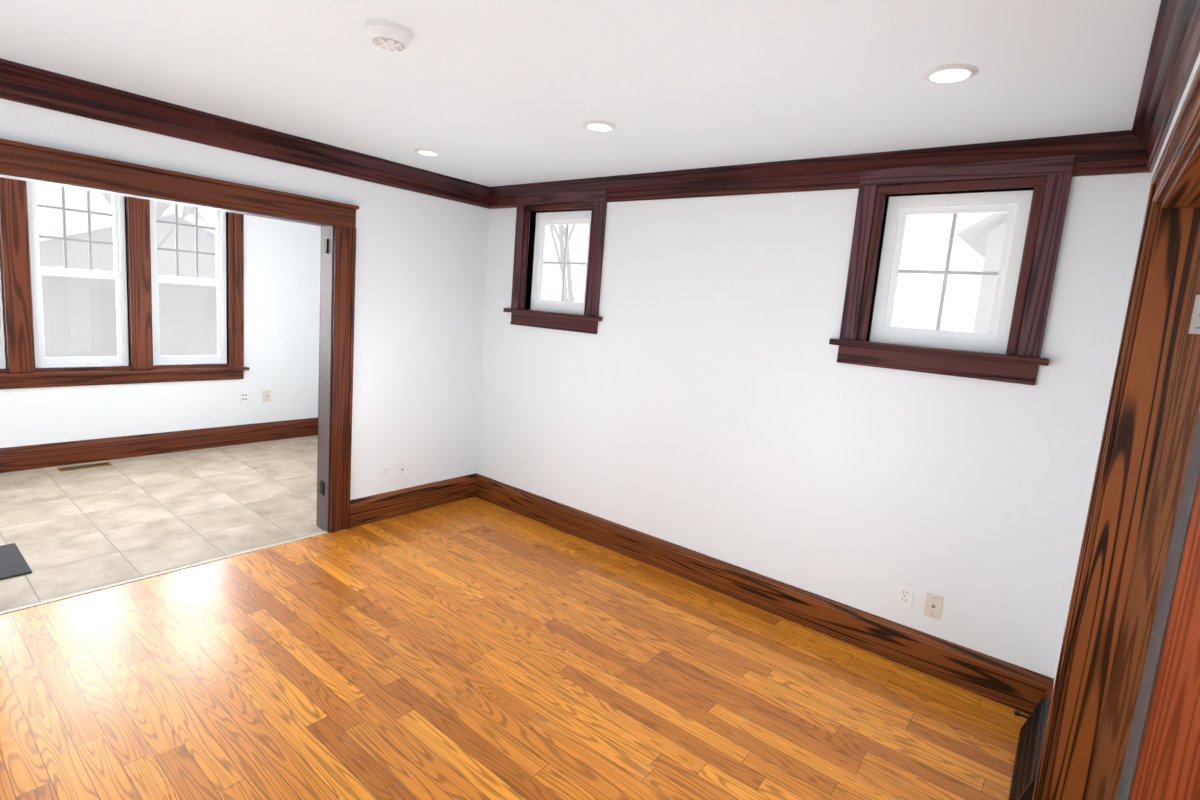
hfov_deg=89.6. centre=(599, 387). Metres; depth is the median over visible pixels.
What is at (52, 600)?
threshold
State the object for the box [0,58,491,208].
crown molding
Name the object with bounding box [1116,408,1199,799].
door frame
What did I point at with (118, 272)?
sunroom window
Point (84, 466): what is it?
floor vent
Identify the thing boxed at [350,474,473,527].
baseboard
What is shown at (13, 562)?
doormat
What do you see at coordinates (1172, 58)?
crown molding
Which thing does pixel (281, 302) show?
wall
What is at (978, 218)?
house
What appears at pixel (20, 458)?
baseboard
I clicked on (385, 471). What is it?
duplex electrical outlet
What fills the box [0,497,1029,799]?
floor
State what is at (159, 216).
tree
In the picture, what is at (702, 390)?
wall
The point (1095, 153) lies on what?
crown molding
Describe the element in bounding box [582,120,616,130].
recessed light
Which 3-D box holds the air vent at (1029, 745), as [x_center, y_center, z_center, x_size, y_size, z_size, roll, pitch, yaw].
[1.604,1.379,2.273,0.112,0.196,0.610,11,10,38]
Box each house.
[38,206,216,356]
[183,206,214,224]
[956,213,1007,333]
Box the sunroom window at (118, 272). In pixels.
[0,177,249,388]
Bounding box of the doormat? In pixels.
[0,543,31,579]
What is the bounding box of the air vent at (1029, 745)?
[1008,697,1050,799]
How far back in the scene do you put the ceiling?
2.16 m
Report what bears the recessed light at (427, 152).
in the ceiling
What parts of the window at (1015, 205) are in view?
glass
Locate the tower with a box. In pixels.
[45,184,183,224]
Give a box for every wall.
[0,98,489,499]
[0,196,320,447]
[476,172,1151,677]
[1053,52,1199,687]
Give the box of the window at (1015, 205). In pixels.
[829,155,1074,384]
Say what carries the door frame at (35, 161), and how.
attached to the wall at (420, 274)
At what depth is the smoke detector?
1.91 m
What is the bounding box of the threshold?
[0,531,327,614]
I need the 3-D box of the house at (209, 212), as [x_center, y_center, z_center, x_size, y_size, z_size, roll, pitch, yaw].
[-18.137,-7.293,38.522,10.800,6.950,13.800,11,10,38]
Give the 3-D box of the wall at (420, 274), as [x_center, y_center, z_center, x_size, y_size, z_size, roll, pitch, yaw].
[-2.759,-0.283,2.663,0.140,2.700,6.235,11,10,38]
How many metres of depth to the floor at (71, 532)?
4.14 m
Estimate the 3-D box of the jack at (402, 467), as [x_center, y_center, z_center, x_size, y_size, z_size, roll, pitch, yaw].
[-1.446,0.601,4.414,0.011,0.116,0.072,11,10,38]
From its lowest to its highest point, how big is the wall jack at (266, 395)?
0.116 m
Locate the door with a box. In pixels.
[1128,295,1199,799]
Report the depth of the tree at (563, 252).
13.27 m
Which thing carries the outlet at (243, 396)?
attached to the wall at (281, 302)
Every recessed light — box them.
[414,148,440,155]
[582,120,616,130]
[922,63,978,82]
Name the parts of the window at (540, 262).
glass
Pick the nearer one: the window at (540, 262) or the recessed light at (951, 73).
the recessed light at (951, 73)
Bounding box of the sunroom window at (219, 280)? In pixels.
[150,200,226,364]
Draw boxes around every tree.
[101,193,194,250]
[549,225,574,301]
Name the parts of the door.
door hinges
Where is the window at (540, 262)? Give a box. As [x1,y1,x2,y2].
[503,189,606,333]
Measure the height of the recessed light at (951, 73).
0.011 m
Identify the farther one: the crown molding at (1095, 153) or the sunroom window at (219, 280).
the sunroom window at (219, 280)
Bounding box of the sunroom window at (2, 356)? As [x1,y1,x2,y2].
[0,268,5,368]
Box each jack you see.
[263,390,270,401]
[397,461,406,477]
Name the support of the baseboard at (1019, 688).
attached to the wall at (702, 390)
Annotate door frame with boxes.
[0,138,358,532]
[1032,64,1199,799]
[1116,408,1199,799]
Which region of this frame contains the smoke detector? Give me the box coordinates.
[365,20,413,51]
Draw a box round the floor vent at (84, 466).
[57,462,111,471]
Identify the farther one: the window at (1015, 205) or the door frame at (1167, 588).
the window at (1015, 205)
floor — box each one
[0,435,325,611]
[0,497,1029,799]
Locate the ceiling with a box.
[0,0,1160,186]
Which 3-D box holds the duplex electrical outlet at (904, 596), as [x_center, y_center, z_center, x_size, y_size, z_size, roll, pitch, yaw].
[1.503,1.030,2.977,0.072,0.116,0.008,11,10,38]
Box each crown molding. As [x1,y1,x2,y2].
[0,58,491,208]
[488,131,1123,208]
[1116,0,1199,173]
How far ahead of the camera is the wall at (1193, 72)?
2.34 m
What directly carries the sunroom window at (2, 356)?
in the wall at (281, 302)
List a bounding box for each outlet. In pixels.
[240,391,247,402]
[381,463,390,480]
[895,583,914,609]
[924,592,943,619]
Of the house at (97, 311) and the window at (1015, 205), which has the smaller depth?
the window at (1015, 205)
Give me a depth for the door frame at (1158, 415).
1.71 m
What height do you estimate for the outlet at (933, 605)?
0.116 m
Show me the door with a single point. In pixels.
(1167, 765)
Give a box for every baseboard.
[0,417,317,472]
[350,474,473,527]
[474,473,1053,714]

